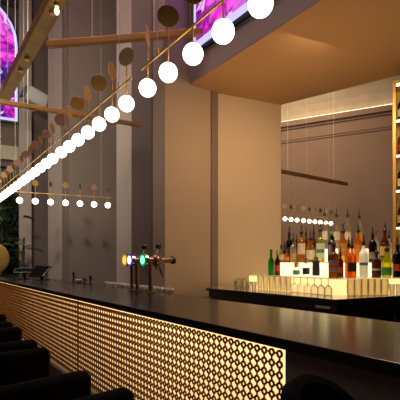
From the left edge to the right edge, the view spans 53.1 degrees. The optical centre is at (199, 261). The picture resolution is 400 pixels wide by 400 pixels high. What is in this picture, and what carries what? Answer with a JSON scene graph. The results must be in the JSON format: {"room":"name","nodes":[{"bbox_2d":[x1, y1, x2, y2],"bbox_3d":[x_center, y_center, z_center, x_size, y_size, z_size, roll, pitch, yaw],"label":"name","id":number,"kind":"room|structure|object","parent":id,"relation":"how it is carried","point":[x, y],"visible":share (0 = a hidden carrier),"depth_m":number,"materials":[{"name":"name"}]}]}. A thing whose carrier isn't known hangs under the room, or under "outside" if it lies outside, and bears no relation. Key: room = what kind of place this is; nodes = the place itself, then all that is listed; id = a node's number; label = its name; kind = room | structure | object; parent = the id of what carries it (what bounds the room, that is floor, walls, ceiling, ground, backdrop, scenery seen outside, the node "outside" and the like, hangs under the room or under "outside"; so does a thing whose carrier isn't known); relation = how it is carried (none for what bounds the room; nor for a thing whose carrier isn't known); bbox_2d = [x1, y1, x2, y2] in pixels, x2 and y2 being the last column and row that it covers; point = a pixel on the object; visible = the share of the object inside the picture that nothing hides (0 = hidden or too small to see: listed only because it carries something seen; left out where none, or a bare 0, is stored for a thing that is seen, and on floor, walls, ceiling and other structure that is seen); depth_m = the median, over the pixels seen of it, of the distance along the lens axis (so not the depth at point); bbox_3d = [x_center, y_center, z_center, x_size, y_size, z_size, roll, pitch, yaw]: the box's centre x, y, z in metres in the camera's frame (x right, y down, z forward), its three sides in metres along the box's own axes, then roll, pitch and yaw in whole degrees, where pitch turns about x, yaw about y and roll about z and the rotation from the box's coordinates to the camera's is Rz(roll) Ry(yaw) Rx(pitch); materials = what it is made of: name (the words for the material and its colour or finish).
{"room":"bar","nodes":[
{"label":"bar","id":0,"kind":"room"},
{"bbox_2d":[0,5,18,187],"bbox_3d":[-6.869,-3.380,12.553,2.163,9.600,0.120,0,0,-28],"label":"wall","id":1,"kind":"structure","parent":0,"point":[9,132],"depth_m":12.90,"materials":[{"name":"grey paint"}]},
{"bbox_2d":[0,160,17,168],"bbox_3d":[-6.772,-3.100,12.382,2.078,0.200,0.160,0,0,-28],"label":"trim","id":2,"kind":"structure","parent":1,"relation":"attached to","point":[3,163],"depth_m":12.64,"materials":[{"name":"brown paint"}]},
{"bbox_2d":[0,145,17,160],"bbox_3d":[-6.739,-3.415,12.320,2.078,0.430,0.300,0,0,-28],"label":"trim","id":3,"kind":"structure","parent":1,"relation":"attached to","point":[10,153],"depth_m":12.55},
{"bbox_2d":[19,0,30,275],"bbox_3d":[-5.126,-3.380,11.729,0.335,9.600,0.120,0,0,-27],"label":"pier","id":4,"kind":"object","parent":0,"point":[25,206],"visible":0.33,"depth_m":11.67,"materials":[{"name":"paint"}]},
{"bbox_2d":[31,0,47,277],"bbox_3d":[-4.941,-3.380,12.297,0.488,9.600,0.120,0,0,-38],"label":"wall","id":5,"kind":"structure","parent":0,"point":[39,65],"depth_m":12.24,"materials":[{"name":"paint"}]},
{"bbox_2d":[48,12,61,279],"bbox_3d":[-3.846,-3.380,10.748,0.656,9.600,0.120,0,0,38],"label":"wall column","id":6,"kind":"structure","parent":0,"point":[55,171],"depth_m":10.68,"materials":[{"name":"paint"}]},
{"bbox_2d":[62,0,68,280],"bbox_3d":[-3.460,-3.380,10.447,0.320,9.600,0.120,0,0,39],"label":"wall","id":7,"kind":"structure","parent":0,"point":[65,12],"depth_m":10.40,"materials":[{"name":"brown paint"}]},
{"bbox_2d":[69,0,115,284],"bbox_3d":[-2.853,-3.380,10.653,1.251,9.600,0.120,0,0,-29],"label":"wall","id":8,"kind":"structure","parent":0,"point":[92,230],"depth_m":10.60,"materials":[{"name":"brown paint"}]},
{"bbox_2d":[0,0,220,93],"bbox_3d":[1.904,-8.230,12.407,26.500,0.100,26.000,0,0,-35],"label":"ceiling","id":9,"kind":"structure","parent":0,"point":[14,4],"depth_m":12.68,"materials":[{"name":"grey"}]},
{"bbox_2d":[0,5,18,123],"bbox_3d":[-7.147,-6.410,12.065,3.100,4.000,0.055,0,0,-28],"label":"screen","id":10,"kind":"object","parent":9,"relation":"hanging from","point":[10,114],"visible":0.78,"depth_m":12.62,"materials":[{"name":"purple"}]},
{"bbox_2d":[0,159,20,201],"bbox_3d":[-3.855,-4.743,7.996,0.136,6.874,2.130,0,0,-35],"label":"globe chandelier","id":11,"kind":"object","parent":9,"relation":"hanging from","point":[12,188],"visible":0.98,"depth_m":7.72,"materials":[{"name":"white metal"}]},
{"bbox_2d":[27,109,27,150],"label":"globe chandelier","id":12,"kind":"object","parent":9,"relation":"hanging from","point":[27,109],"depth_m":9.04,"materials":[{"name":"gold metal"}]},
{"bbox_2d":[0,0,67,100],"bbox_3d":[-1.324,-5.322,3.851,0.158,5.715,6.209,0,0,-35],"label":"beam","id":13,"kind":"structure","parent":9,"relation":"hanging from","point":[49,11],"depth_m":4.79,"materials":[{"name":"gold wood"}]},
{"bbox_2d":[49,10,55,15],"bbox_3d":[-1.522,-2.565,4.129,0.068,0.030,0.068,0,0,-35],"label":"bulb socket","id":14,"kind":"object","parent":13,"relation":"on","point":[51,12],"depth_m":4.11,"materials":[{"name":"gold metal"}]},
{"bbox_2d":[54,2,59,14],"bbox_3d":[-1.432,-2.522,4.003,0.060,0.115,0.060,0,0,-35],"label":"bulb","id":15,"kind":"object","parent":13,"relation":"attached to","point":[56,4],"depth_m":3.99,"materials":[{"name":"white glass"}]},
{"bbox_2d":[17,32,57,185],"bbox_3d":[-2.524,-4.743,6.128,0.136,6.874,2.130,0,0,-35],"label":"globe chandelier","id":16,"kind":"object","parent":9,"relation":"hanging from","point":[52,158],"visible":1,"depth_m":5.84,"materials":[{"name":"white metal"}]},
{"bbox_2d":[15,180,96,206],"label":"globe chandelier","id":17,"kind":"object","parent":9,"relation":"hanging from","point":[35,183],"depth_m":9.23,"materials":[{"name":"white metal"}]},
{"bbox_2d":[0,0,140,126],"bbox_3d":[-2.401,-5.365,7.010,2.828,5.630,0.075,0,0,-28],"label":"beam","id":18,"kind":"structure","parent":9,"relation":"hanging from","point":[31,107],"depth_m":7.00,"materials":[{"name":"brown wood"}]},
{"bbox_2d":[54,47,134,157],"bbox_3d":[-1.193,-4.743,4.259,0.162,6.874,2.130,0,0,-35],"label":"globe chandelier","id":19,"kind":"object","parent":9,"relation":"hanging from","point":[126,56],"visible":1,"depth_m":4.00,"materials":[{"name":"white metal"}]},
{"bbox_2d":[46,0,201,48],"bbox_3d":[-0.906,-5.380,4.693,1.886,5.600,0.070,0,0,8],"label":"beam","id":20,"kind":"structure","parent":9,"relation":"hanging from","point":[173,34],"depth_m":4.68,"materials":[{"name":"brown wood"}]},
{"bbox_2d":[139,0,272,96],"bbox_3d":[0.140,-4.743,2.393,0.170,6.874,2.131,0,0,-35],"label":"globe chandelier","id":21,"kind":"object","parent":9,"relation":"hanging from","point":[167,15],"visible":1,"depth_m":2.65,"materials":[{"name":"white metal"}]},
{"bbox_2d":[282,204,298,221],"bbox_3d":[2.978,-4.743,13.080,0.804,6.874,0.138,0,0,-37],"label":"globe chandelier","id":22,"kind":"object","parent":9,"relation":"hanging from","point":[284,206],"visible":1,"depth_m":13.05,"materials":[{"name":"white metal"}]},
{"bbox_2d":[281,92,347,185],"bbox_3d":[3.840,-5.491,13.750,3.999,5.378,0.100,0,0,-35],"label":"beam","id":23,"kind":"structure","parent":9,"relation":"hanging from","point":[296,174],"depth_m":13.82,"materials":[{"name":"brown wood"}]},
{"bbox_2d":[301,98,332,224],"bbox_3d":[4.098,-4.743,13.930,1.749,6.874,0.143,0,0,-37],"label":"globe chandelier","id":24,"kind":"object","parent":9,"relation":"hanging from","point":[303,208],"visible":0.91,"depth_m":13.56,"materials":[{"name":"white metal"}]},
{"bbox_2d":[116,0,130,283],"bbox_3d":[-1.526,-3.380,8.288,0.120,9.600,0.643,0,0,-39],"label":"wall pier","id":25,"kind":"object","parent":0,"point":[123,132],"visible":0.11,"depth_m":8.26,"materials":[{"name":"paint"}]},
{"bbox_2d":[131,0,151,285],"bbox_3d":[-0.955,-3.380,8.158,0.880,9.600,0.120,0,0,-13],"label":"wall","id":26,"kind":"structure","parent":0,"point":[141,10],"depth_m":8.05,"materials":[{"name":"paint"}]},
{"bbox_2d":[153,0,189,83],"bbox_3d":[-0.182,-5.170,5.001,0.764,6.020,0.300,0,0,-35],"label":"wall pier","id":27,"kind":"object","parent":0,"point":[183,8],"visible":0.2,"depth_m":4.79,"materials":[{"name":"paint"}]},
{"bbox_2d":[153,79,210,298],"bbox_3d":[-0.182,-0.370,5.001,0.764,3.580,0.300,0,0,-35],"label":"pier","id":28,"kind":"object","parent":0,"point":[181,110],"visible":0.5,"depth_m":4.82,"materials":[{"name":"beige paint"}]},
{"bbox_2d":[218,93,280,285],"bbox_3d":[0.640,-0.365,5.350,0.976,3.570,0.120,0,0,-24],"label":"wall","id":29,"kind":"structure","parent":0,"point":[249,130],"depth_m":5.27,"materials":[{"name":"paint"}]},
{"bbox_2d":[211,90,217,299],"bbox_3d":[0.183,-0.365,5.064,0.103,3.570,0.020,0,0,-35],"label":"trim","id":30,"kind":"structure","parent":29,"relation":"attached to","point":[214,95],"depth_m":5.05,"materials":[{"name":"brown paint"}]},
{"bbox_2d":[190,0,318,83],"bbox_3d":[2.019,-5.170,2.070,0.250,6.020,7.029,0,0,-35],"label":"wall","id":31,"kind":"structure","parent":0,"point":[252,29],"depth_m":4.02,"materials":[{"name":"paint"}]},
{"bbox_2d":[191,0,250,50],"bbox_3d":[0.740,-4.390,3.599,0.054,3.900,2.900,0,0,-35],"label":"screen","id":32,"kind":"object","parent":31,"relation":"attached to","point":[236,11],"visible":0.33,"depth_m":4.40,"materials":[{"name":"purple"}]},
{"bbox_2d":[190,0,399,104],"bbox_3d":[3.885,-2.225,3.398,4.825,0.150,7.027,0,0,-35],"label":"ceiling","id":33,"kind":"structure","parent":0,"point":[329,46],"depth_m":4.20,"materials":[{"name":"paint"}]},
{"bbox_2d":[281,129,392,262],"bbox_3d":[6.105,-3.380,15.727,9.500,9.600,0.150,0,0,27],"label":"wall","id":34,"kind":"structure","parent":0,"point":[364,161],"depth_m":15.89,"materials":[{"name":"paint"}]},
{"bbox_2d":[236,75,399,121],"bbox_3d":[5.771,-6.590,15.073,9.500,1.500,1.300,0,0,27],"label":"trim","id":35,"kind":"structure","parent":34,"relation":"attached to","point":[380,92],"depth_m":15.72,"materials":[{"name":"beige paint"}]},
{"bbox_2d":[281,104,392,143],"bbox_3d":[6.016,-5.420,15.554,9.500,0.840,0.240,0,0,27],"label":"trim","id":36,"kind":"structure","parent":34,"relation":"attached to","point":[378,118],"depth_m":15.81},
{"bbox_2d":[282,104,389,121],"bbox_3d":[6.012,-5.870,15.545,9.500,0.040,0.050,0,0,27],"label":"light","id":37,"kind":"object","parent":36,"relation":"on","point":[387,104],"visible":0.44,"depth_m":15.79,"materials":[{"name":"white"}]},
{"bbox_2d":[393,80,399,253],"bbox_3d":[2.429,-0.974,4.292,0.650,1.952,0.245,0,0,26],"label":"shelf","id":38,"kind":"object","parent":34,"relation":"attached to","point":[396,84],"visible":0.85,"depth_m":4.32,"materials":[{"name":"gold metal"}]},
{"bbox_2d":[397,207,399,225],"bbox_3d":[2.210,-0.527,4.390,0.077,0.291,0.077,0,0,-1],"label":"bottle","id":39,"kind":"object","parent":38,"relation":"on","point":[398,215],"visible":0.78,"depth_m":4.38,"materials":[{"name":"black glass"}]},
{"bbox_2d":[397,171,399,188],"bbox_3d":[2.210,-0.927,4.390,0.077,0.291,0.077,0,0,-1],"label":"bottle","id":40,"kind":"object","parent":38,"relation":"on","point":[398,179],"visible":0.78,"depth_m":4.38,"materials":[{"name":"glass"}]},
{"bbox_2d":[397,101,399,118],"bbox_3d":[2.210,-1.687,4.390,0.077,0.291,0.077,0,0,-1],"label":"bottle","id":41,"kind":"object","parent":38,"relation":"on","point":[398,110],"visible":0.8,"depth_m":4.38,"materials":[{"name":"black glass"}]},
{"bbox_2d":[397,136,399,153],"bbox_3d":[2.210,-1.307,4.390,0.077,0.291,0.077,0,0,-1],"label":"bottle","id":42,"kind":"object","parent":38,"relation":"on","point":[398,145],"visible":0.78,"depth_m":4.38,"materials":[{"name":"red glass"}]},
{"bbox_3d":[1.904,1.470,12.407,26.500,0.100,26.000,0,0,-35],"label":"floor","id":43,"kind":"structure","parent":0,"visible":0},
{"bbox_2d":[0,314,6,321],"bbox_3d":[-2.406,0.975,4.118,0.660,0.890,0.460,0,0,-44],"label":"bar stool","id":44,"kind":"object","parent":43,"relation":"on","point":[3,318],"visible":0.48,"depth_m":4.15,"materials":[{"name":"black leather"}]},
{"bbox_2d":[0,192,18,274],"bbox_3d":[-6.481,-0.222,12.048,2.344,3.816,0.633,0,0,-27],"label":"wall","id":45,"kind":"structure","parent":43,"relation":"on","point":[11,214],"depth_m":12.35,"materials":[{"name":"green plant"}]},
{"bbox_3d":[-6.704,-2.195,12.253,2.120,0.130,0.728,0,0,-35],"label":"trim","id":46,"kind":"structure","parent":45,"relation":"on","visible":0},
{"bbox_2d":[0,171,18,186],"bbox_3d":[-6.623,-2.522,12.098,2.112,0.525,0.050,0,0,-28],"label":"balcony railing","id":47,"kind":"object","parent":46,"relation":"on","point":[0,171],"visible":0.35,"depth_m":12.46,"materials":[{"name":"black paint"}]},
{"bbox_2d":[0,321,21,342],"bbox_3d":[-1.889,0.975,3.357,0.660,0.890,0.460,0,0,-35],"label":"bar stool","id":48,"kind":"object","parent":43,"relation":"on","point":[8,333],"visible":0.3,"depth_m":3.32,"materials":[{"name":"black leather"}]},
{"bbox_2d":[0,206,21,274],"bbox_3d":[-5.457,-0.057,10.883,0.929,2.954,1.276,0,0,17],"label":"potted palm","id":49,"kind":"object","parent":43,"relation":"on","point":[4,208],"visible":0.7,"depth_m":10.97,"materials":[{"name":"green plant"}]},
{"bbox_2d":[0,339,49,385],"bbox_3d":[-1.333,0.975,2.525,0.660,0.890,0.420,0,0,-35],"label":"bar stool","id":50,"kind":"object","parent":43,"relation":"on","point":[22,360],"visible":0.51,"depth_m":2.47,"materials":[{"name":"black leather"}]},
{"bbox_2d":[9,215,43,274],"bbox_3d":[-5.021,0.070,11.174,0.953,2.700,1.086,0,0,30],"label":"potted palm","id":51,"kind":"object","parent":43,"relation":"on","point":[23,254],"visible":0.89,"depth_m":11.05,"materials":[{"name":"green plant"}]},
{"bbox_2d":[0,370,133,399],"bbox_3d":[-0.672,0.975,1.682,0.660,0.890,0.480,0,0,-44],"label":"bar stool","id":52,"kind":"object","parent":43,"relation":"on","point":[76,385],"visible":1,"depth_m":1.84,"materials":[{"name":"black leather"}]},
{"bbox_2d":[152,0,152,254],"bbox_3d":[-0.589,-3.380,4.970,0.024,9.600,0.024,0,0,-35],"label":"trim","id":53,"kind":"structure","parent":43,"relation":"on","point":[152,0],"depth_m":4.96,"materials":[{"name":"black paint"}]},
{"bbox_2d":[0,282,399,399],"bbox_3d":[-1.665,0.893,5.076,0.780,1.053,11.300,0,0,-35],"label":"bar counter","id":54,"kind":"object","parent":43,"relation":"on","point":[155,359],"depth_m":2.55,"materials":[{"name":"black paint"}]},
{"bbox_2d":[0,274,399,376],"bbox_3d":[-1.612,0.343,5.114,0.831,0.045,11.400,0,0,-35],"label":"countertop","id":55,"kind":"structure","parent":54,"relation":"on","point":[364,343],"depth_m":2.12,"materials":[{"name":"stone"}]},
{"bbox_2d":[0,244,9,272],"bbox_3d":[-4.559,-0.058,8.724,0.742,0.756,0.280,0,0,-35],"label":"brass lamp","id":56,"kind":"object","parent":55,"relation":"on","point":[4,255],"visible":1,"depth_m":8.85,"materials":[{"name":"gold metal"}]},
{"bbox_2d":[13,268,33,278],"bbox_3d":[-3.151,0.220,7.184,0.340,0.201,0.264,0,0,-18],"label":"tablet","id":57,"kind":"object","parent":55,"relation":"on","point":[24,271],"visible":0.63,"depth_m":7.17,"materials":[{"name":"black plastic"}]},
{"bbox_2d":[28,266,51,280],"bbox_3d":[-2.713,0.197,6.806,0.340,0.245,0.235,0,0,25],"label":"tablet","id":58,"kind":"object","parent":55,"relation":"on","point":[38,271],"visible":0.95,"depth_m":6.78,"materials":[{"name":"black plastic"}]},
{"bbox_2d":[122,254,136,290],"bbox_3d":[-0.711,0.118,4.378,0.258,0.404,0.136,0,0,-35],"label":"tap","id":59,"kind":"object","parent":55,"relation":"on","point":[124,257],"visible":0.42,"depth_m":4.34,"materials":[{"name":"orange metal"}]},
{"bbox_2d":[127,244,148,291],"bbox_3d":[-0.607,0.065,4.301,0.338,0.511,0.136,0,0,-35],"label":"tap","id":60,"kind":"object","parent":55,"relation":"on","point":[131,259],"visible":0.71,"depth_m":4.24,"materials":[{"name":"orange metal"}]},
{"bbox_2d":[140,243,175,293],"bbox_3d":[-0.421,0.065,4.066,0.368,0.510,0.136,0,0,-35],"label":"tap","id":61,"kind":"object","parent":55,"relation":"on","point":[156,260],"visible":1,"depth_m":4.00,"materials":[{"name":"orange metal"}]},
{"bbox_2d":[209,291,399,322],"bbox_3d":[1.580,0.876,4.545,2.430,1.088,2.230,0,0,-35],"label":"back bar counter","id":62,"kind":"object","parent":43,"relation":"on","point":[385,310],"depth_m":3.51,"materials":[{"name":"black paint"}]},
{"bbox_2d":[206,285,399,302],"bbox_3d":[1.585,0.315,4.548,2.491,0.030,2.287,0,0,-35],"label":"countertop","id":63,"kind":"structure","parent":62,"relation":"on","point":[223,288],"depth_m":3.54,"materials":[{"name":"stone"}]},
{"bbox_2d":[249,273,399,295],"bbox_3d":[1.746,0.225,4.524,2.102,0.147,2.000,0,0,-35],"label":"lit riser","id":64,"kind":"object","parent":63,"relation":"on","point":[339,285],"visible":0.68,"depth_m":3.65,"materials":[{"name":"plastic"}]},
{"bbox_2d":[268,249,273,274],"bbox_3d":[0.779,0.009,4.378,0.068,0.281,0.067,0,0,10],"label":"bottle","id":65,"kind":"object","parent":64,"relation":"on","point":[271,260],"visible":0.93,"depth_m":4.35,"materials":[{"name":"green glass"}]},
{"bbox_2d":[275,250,279,275],"bbox_3d":[0.833,0.016,4.307,0.061,0.268,0.060,0,0,11],"label":"bottle","id":66,"kind":"object","parent":64,"relation":"on","point":[277,260],"visible":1,"depth_m":4.28,"materials":[{"name":"brown glass"}]},
{"bbox_2d":[292,262,300,275],"bbox_3d":[0.980,0.080,4.058,0.095,0.140,0.095,0,0,14],"label":"bottle","id":67,"kind":"object","parent":64,"relation":"on","point":[296,271],"visible":0.93,"depth_m":4.03,"materials":[{"name":"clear glass"}]},
{"bbox_2d":[301,258,310,276],"bbox_3d":[1.048,0.058,3.949,0.093,0.185,0.093,0,0,15],"label":"bottle","id":68,"kind":"object","parent":64,"relation":"on","point":[306,269],"visible":1,"depth_m":3.92,"materials":[{"name":"clear glass"}]},
{"bbox_2d":[311,257,320,276],"bbox_3d":[1.113,0.053,3.838,0.090,0.193,0.090,0,0,16],"label":"bottle","id":69,"kind":"object","parent":64,"relation":"on","point":[315,269],"visible":0.95,"depth_m":3.80,"materials":[{"name":"clear glass"}]},
{"bbox_2d":[249,273,399,278],"bbox_3d":[1.746,0.154,4.524,2.102,0.006,2.000,0,0,-35],"label":"glass shelf","id":70,"kind":"object","parent":64,"relation":"attached to","point":[265,275],"depth_m":4.03,"materials":[{"name":"clear glass"}]},
{"bbox_2d":[280,262,381,276],"bbox_3d":[1.893,0.077,4.239,2.189,0.142,1.044,0,0,18],"label":"lit riser","id":71,"kind":"object","parent":64,"relation":"on","point":[286,268],"visible":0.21,"depth_m":4.15,"materials":[{"name":"plastic"}]},
{"bbox_2d":[279,245,283,261],"bbox_3d":[0.899,-0.089,4.421,0.052,0.187,0.051,0,0,12],"label":"bottle","id":72,"kind":"object","parent":71,"relation":"on","point":[281,255],"visible":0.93,"depth_m":4.41,"materials":[{"name":"yellow glass"}]},
{"bbox_2d":[284,249,288,261],"bbox_3d":[0.948,-0.066,4.378,0.053,0.142,0.052,0,0,12],"label":"bottle","id":73,"kind":"object","parent":71,"relation":"on","point":[286,256],"visible":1,"depth_m":4.36,"materials":[{"name":"orange glass"}]},
{"bbox_2d":[286,226,292,261],"bbox_3d":[1.010,-0.199,4.528,0.074,0.407,0.072,0,0,13],"label":"bottle","id":74,"kind":"object","parent":71,"relation":"on","point":[288,242],"visible":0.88,"depth_m":4.50,"materials":[{"name":"black glass"}]},
{"bbox_2d":[290,233,295,261],"bbox_3d":[1.015,-0.153,4.354,0.068,0.315,0.068,0,0,13],"label":"bottle","id":75,"kind":"object","parent":71,"relation":"on","point":[292,255],"visible":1,"depth_m":4.34,"materials":[{"name":"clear glass"}]},
{"bbox_2d":[294,234,297,261],"bbox_3d":[1.084,-0.152,4.487,0.052,0.314,0.051,0,0,14],"label":"bottle","id":76,"kind":"object","parent":71,"relation":"on","point":[296,245],"visible":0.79,"depth_m":4.46,"materials":[{"name":"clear glass"}]},
{"bbox_2d":[298,225,304,261],"bbox_3d":[1.079,-0.192,4.258,0.080,0.394,0.079,0,0,14],"label":"bottle","id":77,"kind":"object","parent":71,"relation":"on","point":[301,246],"visible":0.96,"depth_m":4.23,"materials":[{"name":"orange glass"}]},
{"bbox_2d":[280,262,326,262],"bbox_3d":[1.893,0.009,4.239,2.189,0.006,1.044,0,0,18],"label":"glass shelf","id":78,"kind":"object","parent":71,"relation":"attached to","point":[280,262],"depth_m":4.80,"materials":[{"name":"glass"}]},
{"bbox_2d":[303,231,308,261],"bbox_3d":[1.174,-0.191,4.431,0.055,0.393,0.055,0,0,15],"label":"bottle","id":79,"kind":"object","parent":71,"relation":"on","point":[306,240],"visible":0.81,"depth_m":4.42,"materials":[{"name":"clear glass"}]},
{"bbox_2d":[306,231,314,260],"bbox_3d":[1.154,-0.157,4.186,0.085,0.324,0.084,0,0,15],"label":"bottle","id":80,"kind":"object","parent":71,"relation":"on","point":[310,254],"visible":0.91,"depth_m":4.16,"materials":[{"name":"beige glass"}]},
{"bbox_2d":[311,225,315,261],"bbox_3d":[1.235,-0.196,4.350,0.056,0.402,0.056,0,0,16],"label":"bottle","id":81,"kind":"object","parent":71,"relation":"on","point":[313,232],"visible":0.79,"depth_m":4.33,"materials":[{"name":"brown glass"}]},
{"bbox_2d":[316,222,324,261],"bbox_3d":[1.235,-0.198,4.104,0.085,0.405,0.085,0,0,17],"label":"bottle","id":82,"kind":"object","parent":71,"relation":"on","point":[320,242],"visible":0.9,"depth_m":4.07,"materials":[{"name":"yellow glass"}]},
{"bbox_2d":[328,226,335,255],"bbox_3d":[1.320,-0.176,4.013,0.077,0.361,0.076,0,0,18],"label":"bottle","id":83,"kind":"object","parent":71,"relation":"on","point":[331,232],"visible":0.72,"depth_m":4.00,"materials":[{"name":"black glass"}]},
{"bbox_2d":[338,224,347,255],"bbox_3d":[1.422,-0.186,3.978,0.093,0.383,0.092,0,0,20],"label":"bottle","id":84,"kind":"object","parent":71,"relation":"on","point":[343,245],"visible":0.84,"depth_m":3.94,"materials":[{"name":"orange glass"}]},
{"bbox_2d":[325,248,367,261],"bbox_3d":[1.550,-0.068,4.348,0.596,0.142,0.512,0,0,24],"label":"lit riser","id":85,"kind":"object","parent":71,"relation":"on","point":[326,249],"visible":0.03,"depth_m":4.21,"materials":[{"name":"plastic"}]},
{"bbox_2d":[321,207,327,247],"bbox_3d":[1.331,-0.362,4.279,0.070,0.443,0.068,0,0,17],"label":"bottle","id":86,"kind":"object","parent":85,"relation":"on","point":[324,233],"visible":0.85,"depth_m":4.26,"materials":[{"name":"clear glass"}]},
{"bbox_2d":[333,208,339,240],"bbox_3d":[1.462,-0.356,4.279,0.070,0.432,0.068,0,0,19],"label":"bottle","id":87,"kind":"object","parent":85,"relation":"on","point":[336,234],"visible":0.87,"depth_m":4.26,"materials":[{"name":"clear glass"}]},
{"bbox_2d":[344,208,350,244],"bbox_3d":[1.579,-0.354,4.279,0.070,0.427,0.068,0,0,20],"label":"bottle","id":88,"kind":"object","parent":85,"relation":"on","point":[347,234],"visible":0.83,"depth_m":4.26,"materials":[{"name":"clear glass"}]},
{"bbox_2d":[356,209,362,240],"bbox_3d":[1.711,-0.349,4.300,0.070,0.419,0.069,0,0,22],"label":"bottle","id":89,"kind":"object","parent":85,"relation":"on","point":[359,216],"visible":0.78,"depth_m":4.29,"materials":[{"name":"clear glass"}]},
{"bbox_2d":[354,223,361,261],"bbox_3d":[1.582,-0.190,3.999,0.083,0.390,0.083,0,0,22],"label":"bottle","id":90,"kind":"object","parent":71,"relation":"on","point":[358,243],"visible":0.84,"depth_m":3.97,"materials":[{"name":"orange glass"}]},
{"bbox_2d":[368,226,376,261],"bbox_3d":[1.739,-0.174,4.030,0.080,0.358,0.079,0,0,23],"label":"bottle","id":91,"kind":"object","parent":71,"relation":"on","point":[372,244],"visible":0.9,"depth_m":4.01,"materials":[{"name":"black glass"}]},
{"bbox_2d":[380,223,389,261],"bbox_3d":[1.872,-0.192,4.048,0.092,0.395,0.091,0,0,25],"label":"bottle","id":92,"kind":"object","parent":71,"relation":"on","point":[383,241],"visible":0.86,"depth_m":4.03,"materials":[{"name":"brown glass"}]},
{"bbox_2d":[388,232,391,260],"bbox_3d":[1.996,-0.169,4.224,0.058,0.348,0.057,0,0,25],"label":"bottle","id":93,"kind":"object","parent":71,"relation":"on","point":[388,232],"visible":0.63,"depth_m":4.20,"materials":[{"name":"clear glass"}]},
{"bbox_2d":[328,236,338,277],"bbox_3d":[1.225,-0.042,3.668,0.091,0.384,0.091,0,0,18],"label":"bottle","id":94,"kind":"object","parent":64,"relation":"on","point":[333,258],"visible":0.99,"depth_m":3.64,"materials":[{"name":"brown glass"}]},
{"bbox_2d":[339,246,343,277],"bbox_3d":[1.316,0.002,3.748,0.057,0.295,0.056,0,0,19],"label":"bottle","id":95,"kind":"object","parent":64,"relation":"on","point":[341,263],"visible":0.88,"depth_m":3.73,"materials":[{"name":"brown glass"}]},
{"bbox_2d":[345,237,349,277],"bbox_3d":[1.393,-0.040,3.749,0.067,0.380,0.066,0,0,20],"label":"bottle","id":96,"kind":"object","parent":64,"relation":"on","point":[348,244],"visible":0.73,"depth_m":3.74,"materials":[{"name":"orange glass"}]},
{"bbox_2d":[347,238,356,277],"bbox_3d":[1.394,-0.033,3.667,0.080,0.366,0.079,0,0,21],"label":"bottle","id":97,"kind":"object","parent":64,"relation":"on","point":[351,259],"visible":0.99,"depth_m":3.64,"materials":[{"name":"orange glass"}]},
{"bbox_2d":[359,235,367,277],"bbox_3d":[1.512,-0.048,3.697,0.077,0.395,0.076,0,0,22],"label":"bottle","id":98,"kind":"object","parent":64,"relation":"on","point":[363,255],"visible":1,"depth_m":3.67,"materials":[{"name":"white glass"}]},
{"bbox_2d":[371,244,380,277],"bbox_3d":[1.645,-0.004,3.729,0.085,0.308,0.085,0,0,24],"label":"bottle","id":99,"kind":"object","parent":64,"relation":"on","point":[376,262],"visible":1,"depth_m":3.70,"materials":[{"name":"brown glass"}]},
{"bbox_2d":[381,241,391,277],"bbox_3d":[1.752,-0.021,3.755,0.092,0.342,0.090,0,0,25],"label":"bottle","id":100,"kind":"object","parent":64,"relation":"on","point":[386,264],"visible":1,"depth_m":3.73,"materials":[{"name":"yellow glass"}]},
{"bbox_2d":[392,237,399,277],"bbox_3d":[1.867,-0.041,3.783,0.090,0.382,0.089,0,0,26],"label":"bottle","id":101,"kind":"object","parent":64,"relation":"on","point":[396,256],"visible":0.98,"depth_m":3.76,"materials":[{"name":"black glass"}]},
{"bbox_2d":[324,278,331,295],"bbox_3d":[1.125,0.224,3.510,0.072,0.153,0.071,0,0,-35],"label":"wine glass","id":102,"kind":"object","parent":63,"relation":"on","point":[324,278],"visible":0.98,"depth_m":3.53,"materials":[{"name":"clear glass"}]},
{"bbox_2d":[347,279,354,295],"bbox_3d":[1.308,0.228,3.466,0.072,0.145,0.072,0,0,-35],"label":"glass tumbler","id":103,"kind":"object","parent":63,"relation":"on","point":[347,279],"visible":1,"depth_m":3.49,"materials":[{"name":"clear glass"}]},
{"bbox_2d":[367,279,375,295],"bbox_3d":[1.508,0.228,3.518,0.072,0.145,0.072,0,0,-35],"label":"glass tumbler","id":104,"kind":"object","parent":63,"relation":"on","point":[367,279],"visible":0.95,"depth_m":3.53,"materials":[{"name":"clear glass"}]},
{"bbox_2d":[380,279,388,295],"bbox_3d":[1.638,0.228,3.551,0.072,0.145,0.072,0,0,-35],"label":"glass tumbler","id":105,"kind":"object","parent":63,"relation":"on","point":[380,279],"visible":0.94,"depth_m":3.56,"materials":[{"name":"clear glass"}]},
{"bbox_2d":[281,374,353,399],"bbox_3d":[0.441,0.895,1.174,0.440,1.050,0.440,0,0,-35],"label":"bar stool","id":106,"kind":"object","parent":43,"relation":"on","point":[307,386],"visible":1,"depth_m":1.30,"materials":[{"name":"black leather"}]},
{"bbox_3d":[-4.371,-3.380,11.671,0.522,9.600,1.583,0,0,-35],"label":"wall niche","id":107,"kind":"object","parent":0,"visible":0},
{"bbox_2d":[19,85,47,106],"bbox_3d":[-4.709,-4.516,11.295,0.824,0.420,1.070,21,-8,-41],"label":"wall speaker","id":108,"kind":"object","parent":107,"relation":"attached to","point":[35,96],"visible":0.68,"depth_m":10.83,"materials":[{"name":"grey plastic"}]},
{"bbox_2d":[19,85,26,97],"bbox_3d":[-4.761,-4.584,10.792,0.055,0.300,0.300,21,-8,-41],"label":"speaker grille","id":109,"kind":"object","parent":108,"relation":"attached to","point":[23,94],"depth_m":10.72,"materials":[{"name":"grey"}]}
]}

